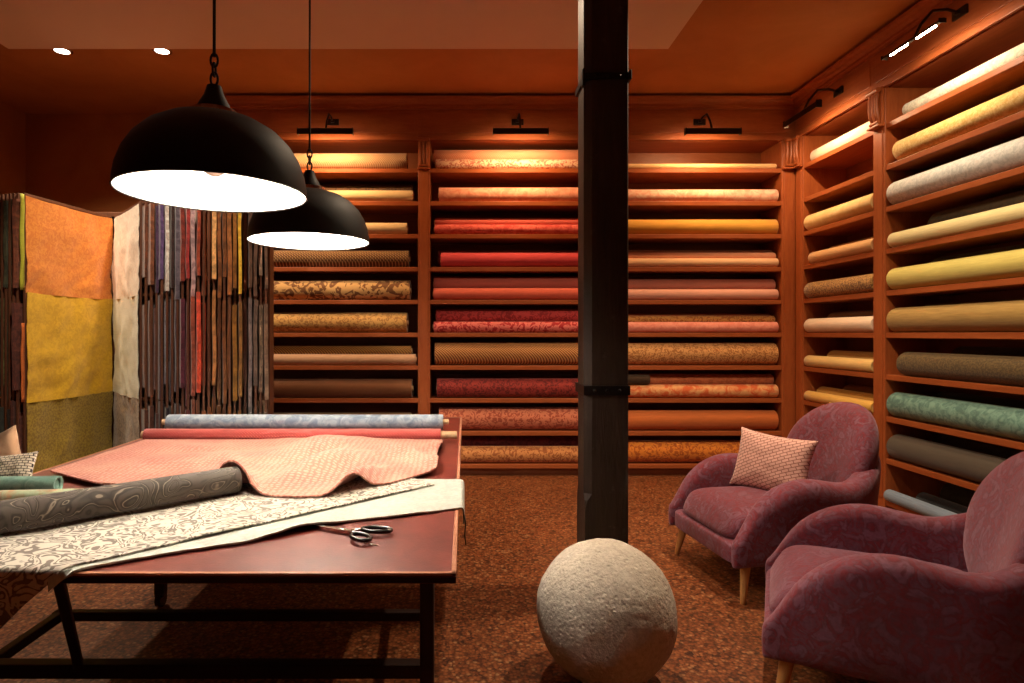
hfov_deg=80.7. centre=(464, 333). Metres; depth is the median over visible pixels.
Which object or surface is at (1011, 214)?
roll
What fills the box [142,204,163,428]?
sample wing
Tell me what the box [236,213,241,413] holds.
sample wing
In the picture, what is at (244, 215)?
sample wing
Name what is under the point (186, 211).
sample wing
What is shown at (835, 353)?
roll
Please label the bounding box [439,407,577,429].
roll
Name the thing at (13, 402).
sample wing
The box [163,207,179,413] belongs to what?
sample wing
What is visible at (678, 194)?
roll
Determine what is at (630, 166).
roll
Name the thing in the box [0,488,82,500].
roll
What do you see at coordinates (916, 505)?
roll
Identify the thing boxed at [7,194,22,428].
sample wing
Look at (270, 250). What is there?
rack
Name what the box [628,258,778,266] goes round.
roll
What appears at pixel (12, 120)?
wall
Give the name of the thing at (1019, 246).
roll
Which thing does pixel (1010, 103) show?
roll
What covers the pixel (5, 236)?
sample wing
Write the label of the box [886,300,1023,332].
roll
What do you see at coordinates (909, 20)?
trim
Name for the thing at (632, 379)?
roll
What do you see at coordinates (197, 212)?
sample wing
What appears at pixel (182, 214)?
sample wing
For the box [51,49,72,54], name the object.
recessed light
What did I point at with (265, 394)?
sample wing
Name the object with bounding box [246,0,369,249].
pendant lamp
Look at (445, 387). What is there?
roll
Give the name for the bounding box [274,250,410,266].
roll
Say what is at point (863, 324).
roll
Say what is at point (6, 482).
roll
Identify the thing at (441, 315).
roll
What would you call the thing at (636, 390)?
roll
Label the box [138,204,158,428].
sample wing
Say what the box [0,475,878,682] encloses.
floor
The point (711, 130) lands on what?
picture light
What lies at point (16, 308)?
sample wing
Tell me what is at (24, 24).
ceiling panel
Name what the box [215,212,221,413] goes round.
sample wing
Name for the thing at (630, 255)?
roll
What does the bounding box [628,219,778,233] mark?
roll
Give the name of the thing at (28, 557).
cloth
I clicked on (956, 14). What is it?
picture light
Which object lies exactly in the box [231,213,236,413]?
sample wing
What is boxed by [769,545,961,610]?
seat cushion
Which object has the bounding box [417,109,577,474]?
shelving unit
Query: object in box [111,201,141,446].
sample wing
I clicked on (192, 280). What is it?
sample wing
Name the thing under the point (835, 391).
roll
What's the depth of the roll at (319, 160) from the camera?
5.47 m
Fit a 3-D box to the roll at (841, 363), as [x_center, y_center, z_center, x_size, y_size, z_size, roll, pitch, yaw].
[3.038,0.242,4.859,0.101,0.100,0.885,0,0,0]
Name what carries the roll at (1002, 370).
on the shelving unit at (989, 29)
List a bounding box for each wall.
[0,101,24,194]
[25,114,152,211]
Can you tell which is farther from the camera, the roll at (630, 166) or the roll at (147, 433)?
the roll at (630, 166)
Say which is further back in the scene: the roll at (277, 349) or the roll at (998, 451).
the roll at (277, 349)
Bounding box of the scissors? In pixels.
[311,524,392,542]
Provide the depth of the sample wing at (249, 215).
4.10 m
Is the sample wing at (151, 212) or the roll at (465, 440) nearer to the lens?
the sample wing at (151, 212)
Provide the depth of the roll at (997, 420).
3.64 m
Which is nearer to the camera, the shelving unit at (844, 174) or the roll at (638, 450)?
the shelving unit at (844, 174)
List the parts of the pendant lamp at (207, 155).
lamp shade, chain, bulb crown, cord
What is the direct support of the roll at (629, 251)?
on the shelving unit at (655, 136)
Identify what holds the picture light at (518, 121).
attached to the shelving unit at (438, 129)
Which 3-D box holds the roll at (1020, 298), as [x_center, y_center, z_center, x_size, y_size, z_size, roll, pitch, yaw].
[3.285,-0.107,3.488,0.201,0.200,1.520,0,0,0]
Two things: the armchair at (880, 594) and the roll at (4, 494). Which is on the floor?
the armchair at (880, 594)
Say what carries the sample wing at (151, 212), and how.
attached to the rack
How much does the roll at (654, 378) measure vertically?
0.112 m
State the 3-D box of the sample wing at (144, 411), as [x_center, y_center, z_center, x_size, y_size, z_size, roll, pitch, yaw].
[-2.503,0.142,4.538,0.037,2.175,0.842,0,0,-40]
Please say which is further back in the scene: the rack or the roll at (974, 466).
the rack
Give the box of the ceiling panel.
[0,0,702,48]
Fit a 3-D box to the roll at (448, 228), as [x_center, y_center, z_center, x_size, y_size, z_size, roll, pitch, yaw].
[0.451,-0.952,5.506,1.472,0.096,0.097,0,0,0]
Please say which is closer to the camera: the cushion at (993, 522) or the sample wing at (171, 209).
the cushion at (993, 522)
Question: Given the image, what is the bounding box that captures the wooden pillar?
[575,0,631,543]
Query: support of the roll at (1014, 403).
on the shelving unit at (989, 29)
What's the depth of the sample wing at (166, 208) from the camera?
4.18 m
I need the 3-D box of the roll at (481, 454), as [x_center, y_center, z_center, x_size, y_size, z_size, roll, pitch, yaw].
[0.471,1.113,5.534,1.458,0.152,0.153,0,0,0]
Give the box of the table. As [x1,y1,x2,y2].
[0,417,461,682]
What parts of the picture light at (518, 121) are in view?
wall plate, arm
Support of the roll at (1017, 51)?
on the shelving unit at (989, 29)
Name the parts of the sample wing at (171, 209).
wing frame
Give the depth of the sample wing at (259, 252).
4.13 m
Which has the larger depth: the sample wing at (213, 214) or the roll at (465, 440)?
the roll at (465, 440)
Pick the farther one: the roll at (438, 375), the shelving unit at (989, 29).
the roll at (438, 375)
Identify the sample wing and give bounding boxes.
[0,194,4,432]
[0,195,0,406]
[3,194,7,430]
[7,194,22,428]
[10,193,22,426]
[11,193,92,453]
[20,193,112,472]
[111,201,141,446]
[138,201,148,431]
[138,202,154,428]
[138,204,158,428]
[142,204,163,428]
[159,205,169,428]
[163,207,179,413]
[164,206,174,413]
[174,208,185,413]
[179,209,190,413]
[184,209,195,413]
[194,210,200,413]
[200,211,205,413]
[205,211,210,413]
[210,211,216,413]
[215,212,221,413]
[220,212,226,413]
[226,212,231,413]
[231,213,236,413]
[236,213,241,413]
[241,213,246,413]
[246,213,251,413]
[251,213,257,413]
[257,245,262,413]
[262,246,268,413]
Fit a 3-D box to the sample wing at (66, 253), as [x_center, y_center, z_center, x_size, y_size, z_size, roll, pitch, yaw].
[-2.904,0.142,4.429,0.039,2.175,0.879,0,0,7]
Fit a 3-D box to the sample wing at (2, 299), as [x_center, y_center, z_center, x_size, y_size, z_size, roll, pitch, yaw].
[-3.130,0.152,4.450,0.037,2.194,0.821,0,0,2]
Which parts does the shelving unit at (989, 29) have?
shelf, shelf, shelf, shelf, shelf, shelf, shelf, shelf, shelf, shelf, panel, panel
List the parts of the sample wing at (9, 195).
wing frame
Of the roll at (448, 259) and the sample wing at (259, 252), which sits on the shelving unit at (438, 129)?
the roll at (448, 259)
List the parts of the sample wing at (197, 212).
wing frame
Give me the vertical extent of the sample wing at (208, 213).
2.175 m
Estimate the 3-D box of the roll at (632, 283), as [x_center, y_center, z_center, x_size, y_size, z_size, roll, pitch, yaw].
[2.114,-0.445,5.571,1.502,0.116,0.116,0,0,0]
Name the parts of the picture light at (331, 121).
arm, wall plate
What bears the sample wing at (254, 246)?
attached to the rack
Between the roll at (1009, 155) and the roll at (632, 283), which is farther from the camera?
the roll at (632, 283)
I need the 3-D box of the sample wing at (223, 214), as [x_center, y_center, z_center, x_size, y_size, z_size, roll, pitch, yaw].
[-1.806,0.142,4.474,0.034,2.175,0.841,0,0,-23]
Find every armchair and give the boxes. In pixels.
[668,402,880,604]
[762,451,1023,682]
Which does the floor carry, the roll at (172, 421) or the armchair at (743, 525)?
the armchair at (743, 525)
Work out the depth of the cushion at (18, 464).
2.18 m
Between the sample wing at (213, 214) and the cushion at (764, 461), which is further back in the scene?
the sample wing at (213, 214)
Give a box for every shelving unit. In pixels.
[233,109,417,413]
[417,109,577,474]
[628,109,794,474]
[792,57,872,423]
[865,0,1023,515]
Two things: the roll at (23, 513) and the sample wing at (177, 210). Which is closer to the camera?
the roll at (23, 513)
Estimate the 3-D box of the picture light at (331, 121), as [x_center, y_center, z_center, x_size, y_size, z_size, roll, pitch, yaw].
[-1.197,-1.823,5.282,0.478,0.240,0.324,0,0,0]
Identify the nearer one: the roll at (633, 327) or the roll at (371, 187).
the roll at (633, 327)
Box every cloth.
[0,476,433,628]
[48,479,466,591]
[50,435,442,497]
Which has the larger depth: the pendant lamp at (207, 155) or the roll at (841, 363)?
the roll at (841, 363)
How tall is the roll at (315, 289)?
0.184 m
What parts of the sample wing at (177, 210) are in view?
wing frame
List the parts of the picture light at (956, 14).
bulb, bulb, arm, wall plate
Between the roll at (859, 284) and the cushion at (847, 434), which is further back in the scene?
the roll at (859, 284)
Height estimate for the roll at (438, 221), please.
0.084 m
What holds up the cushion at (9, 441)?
on the table
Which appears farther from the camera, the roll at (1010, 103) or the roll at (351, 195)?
the roll at (351, 195)
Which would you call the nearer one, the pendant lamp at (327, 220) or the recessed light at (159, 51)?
the pendant lamp at (327, 220)
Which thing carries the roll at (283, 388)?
on the shelving unit at (375, 130)
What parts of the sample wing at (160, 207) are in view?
wing frame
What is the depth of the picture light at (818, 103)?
4.79 m
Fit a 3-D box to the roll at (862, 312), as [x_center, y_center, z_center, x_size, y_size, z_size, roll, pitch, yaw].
[3.221,-0.097,4.817,0.181,0.180,0.800,0,0,0]
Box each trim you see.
[225,96,793,108]
[791,0,955,108]
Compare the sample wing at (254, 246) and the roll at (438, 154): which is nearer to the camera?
the sample wing at (254, 246)
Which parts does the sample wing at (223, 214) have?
wing frame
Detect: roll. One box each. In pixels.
[0,466,241,533]
[0,476,63,489]
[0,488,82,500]
[140,429,456,439]
[161,414,448,428]
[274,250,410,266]
[274,280,411,299]
[274,313,408,332]
[274,346,412,353]
[274,354,416,364]
[274,379,413,397]
[274,412,411,413]
[294,153,408,168]
[322,185,413,193]
[327,190,413,200]
[366,223,407,233]
[433,150,577,163]
[433,277,577,287]
[433,288,577,299]
[433,321,577,332]
[434,218,577,224]
[434,224,577,233]
[434,342,577,364]
[435,159,577,168]
[435,310,577,320]
[436,374,577,384]
[436,378,577,397]
[438,187,577,200]
[438,250,577,266]
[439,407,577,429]
[440,252,577,266]
[461,436,577,445]
[461,446,577,462]
[628,164,776,168]
[628,189,778,200]
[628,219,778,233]
[628,250,772,252]
[628,253,775,257]
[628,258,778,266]
[628,279,775,288]
[628,289,778,299]
[628,314,770,315]
[628,316,774,321]
[628,322,778,332]
[628,343,778,364]
[628,374,773,383]
[628,375,649,383]
[628,384,778,397]
[628,410,778,429]
[628,440,739,461]
[804,193,872,229]
[804,274,872,297]
[804,316,872,332]
[804,355,872,372]
[804,391,872,412]
[808,238,872,263]
[810,122,870,160]
[816,386,872,400]
[827,310,872,317]
[827,350,872,358]
[830,236,872,247]
[843,384,872,393]
[883,489,956,516]
[886,136,1023,204]
[886,248,1023,289]
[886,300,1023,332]
[886,392,1023,440]
[886,434,1006,482]
[887,202,1023,247]
[892,85,1023,159]
[896,352,1023,386]
[902,43,1023,114]
[916,492,967,513]
[925,298,1023,305]
[927,190,1023,224]
[930,244,1023,262]
[932,391,1023,408]
[932,435,1022,458]
[940,482,974,506]
[951,346,1023,356]
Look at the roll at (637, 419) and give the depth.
5.47 m
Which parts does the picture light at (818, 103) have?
arm, wall plate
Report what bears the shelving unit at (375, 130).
on the floor
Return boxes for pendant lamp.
[109,0,307,212]
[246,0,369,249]
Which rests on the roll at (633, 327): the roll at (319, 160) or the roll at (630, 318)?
the roll at (630, 318)
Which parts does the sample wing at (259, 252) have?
wing frame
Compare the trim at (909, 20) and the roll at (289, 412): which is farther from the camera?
the roll at (289, 412)
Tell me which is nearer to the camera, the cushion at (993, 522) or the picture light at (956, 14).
the cushion at (993, 522)
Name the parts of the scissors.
blade, blade, handle, handle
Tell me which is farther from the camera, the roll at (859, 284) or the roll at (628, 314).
the roll at (628, 314)
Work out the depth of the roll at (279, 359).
5.46 m
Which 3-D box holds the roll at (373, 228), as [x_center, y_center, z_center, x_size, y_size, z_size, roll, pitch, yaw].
[-1.264,-0.960,5.514,1.482,0.113,0.112,0,0,0]
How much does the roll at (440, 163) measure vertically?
0.094 m
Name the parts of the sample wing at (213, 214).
wing frame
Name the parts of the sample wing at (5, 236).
wing frame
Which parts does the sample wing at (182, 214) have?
wing frame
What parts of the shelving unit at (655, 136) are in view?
shelf, panel, panel, shelf, shelf, shelf, shelf, shelf, shelf, shelf, shelf, shelf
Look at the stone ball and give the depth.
2.08 m
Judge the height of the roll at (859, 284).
0.144 m
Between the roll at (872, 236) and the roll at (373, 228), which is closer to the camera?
the roll at (872, 236)
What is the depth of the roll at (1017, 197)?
3.65 m
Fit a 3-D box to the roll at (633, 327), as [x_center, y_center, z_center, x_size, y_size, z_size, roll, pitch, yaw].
[2.114,-0.057,5.508,1.502,0.100,0.100,0,0,0]
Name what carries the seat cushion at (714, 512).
on the armchair at (743, 525)
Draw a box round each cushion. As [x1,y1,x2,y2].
[0,425,20,455]
[0,451,38,475]
[683,486,768,538]
[730,427,818,489]
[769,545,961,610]
[787,402,878,481]
[963,451,1023,572]
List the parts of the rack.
hinge rail, post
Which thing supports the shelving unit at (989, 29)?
on the floor
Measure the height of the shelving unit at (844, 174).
3.430 m
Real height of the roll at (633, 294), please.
0.100 m
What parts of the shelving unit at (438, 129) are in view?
panel, shelf, shelf, shelf, shelf, shelf, shelf, shelf, shelf, panel, shelf, shelf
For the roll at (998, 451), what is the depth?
3.79 m
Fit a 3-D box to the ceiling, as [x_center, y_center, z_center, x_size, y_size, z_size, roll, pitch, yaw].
[-0.415,-2.210,1.835,7.970,0.120,8.270,0,0,0]
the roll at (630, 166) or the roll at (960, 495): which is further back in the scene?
the roll at (630, 166)
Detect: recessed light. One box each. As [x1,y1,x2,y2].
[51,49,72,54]
[152,49,172,54]
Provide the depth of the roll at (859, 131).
4.87 m
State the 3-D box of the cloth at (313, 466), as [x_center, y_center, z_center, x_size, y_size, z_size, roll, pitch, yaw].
[-0.853,0.479,2.473,1.494,0.112,1.056,0,0,0]
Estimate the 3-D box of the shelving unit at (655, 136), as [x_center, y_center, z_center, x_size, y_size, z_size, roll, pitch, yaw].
[2.112,-0.415,5.619,1.780,3.430,0.463,0,0,0]
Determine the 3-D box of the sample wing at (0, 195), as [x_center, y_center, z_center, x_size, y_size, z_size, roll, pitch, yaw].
[-3.172,0.142,4.459,0.031,2.175,0.802,0,0,1]
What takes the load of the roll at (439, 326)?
on the shelving unit at (438, 129)
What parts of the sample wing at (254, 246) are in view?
wing frame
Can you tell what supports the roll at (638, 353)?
on the shelving unit at (655, 136)
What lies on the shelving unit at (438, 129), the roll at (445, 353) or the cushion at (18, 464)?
the roll at (445, 353)
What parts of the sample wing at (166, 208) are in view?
wing frame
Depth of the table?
1.67 m
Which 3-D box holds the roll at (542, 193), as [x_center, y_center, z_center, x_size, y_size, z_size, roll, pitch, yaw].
[0.470,-1.273,5.528,1.437,0.140,0.140,0,0,0]
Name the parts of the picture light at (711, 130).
wall plate, arm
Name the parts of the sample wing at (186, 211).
wing frame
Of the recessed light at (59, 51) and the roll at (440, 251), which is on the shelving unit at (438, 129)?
the roll at (440, 251)
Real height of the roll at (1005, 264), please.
0.161 m
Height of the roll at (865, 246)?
0.104 m
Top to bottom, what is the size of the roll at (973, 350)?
0.211 m
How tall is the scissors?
0.014 m
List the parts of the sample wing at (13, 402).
wing frame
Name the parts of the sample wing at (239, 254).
wing frame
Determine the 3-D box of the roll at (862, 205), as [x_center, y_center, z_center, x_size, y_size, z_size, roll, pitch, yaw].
[3.060,-0.976,4.859,0.145,0.144,0.885,0,0,0]
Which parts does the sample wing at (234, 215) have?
wing frame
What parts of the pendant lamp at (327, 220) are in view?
lamp shade, chain, cord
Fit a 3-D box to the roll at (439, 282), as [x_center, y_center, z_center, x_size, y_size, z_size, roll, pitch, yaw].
[0.448,-0.459,5.583,1.490,0.124,0.124,0,0,0]
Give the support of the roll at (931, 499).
on the shelving unit at (989, 29)
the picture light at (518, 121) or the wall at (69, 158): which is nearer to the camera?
the picture light at (518, 121)
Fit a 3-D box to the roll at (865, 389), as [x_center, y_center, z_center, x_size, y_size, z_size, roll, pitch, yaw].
[3.300,0.513,4.782,0.156,0.157,0.730,0,0,0]
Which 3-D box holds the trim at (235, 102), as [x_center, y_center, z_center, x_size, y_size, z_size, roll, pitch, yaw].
[0.420,-2.080,5.404,5.160,0.090,0.092,0,0,0]
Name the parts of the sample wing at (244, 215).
wing frame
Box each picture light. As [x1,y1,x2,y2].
[297,113,353,135]
[493,113,548,135]
[684,113,741,135]
[783,86,842,127]
[881,4,967,59]
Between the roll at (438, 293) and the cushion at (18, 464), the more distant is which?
the roll at (438, 293)
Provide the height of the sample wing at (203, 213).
2.175 m
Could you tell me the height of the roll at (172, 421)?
0.085 m
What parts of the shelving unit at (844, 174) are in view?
panel, shelf, shelf, shelf, shelf, shelf, shelf, shelf, shelf, panel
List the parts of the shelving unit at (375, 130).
shelf, shelf, shelf, shelf, shelf, panel, panel, shelf, shelf, shelf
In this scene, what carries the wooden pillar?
on the floor
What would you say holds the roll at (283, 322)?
on the shelving unit at (375, 130)
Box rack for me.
[96,212,273,446]
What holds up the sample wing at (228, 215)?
attached to the rack
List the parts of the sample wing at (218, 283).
wing frame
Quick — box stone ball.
[537,538,677,682]
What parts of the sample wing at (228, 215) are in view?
wing frame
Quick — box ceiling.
[0,0,920,113]
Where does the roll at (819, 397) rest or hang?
on the shelving unit at (844, 174)
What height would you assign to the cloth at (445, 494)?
0.137 m

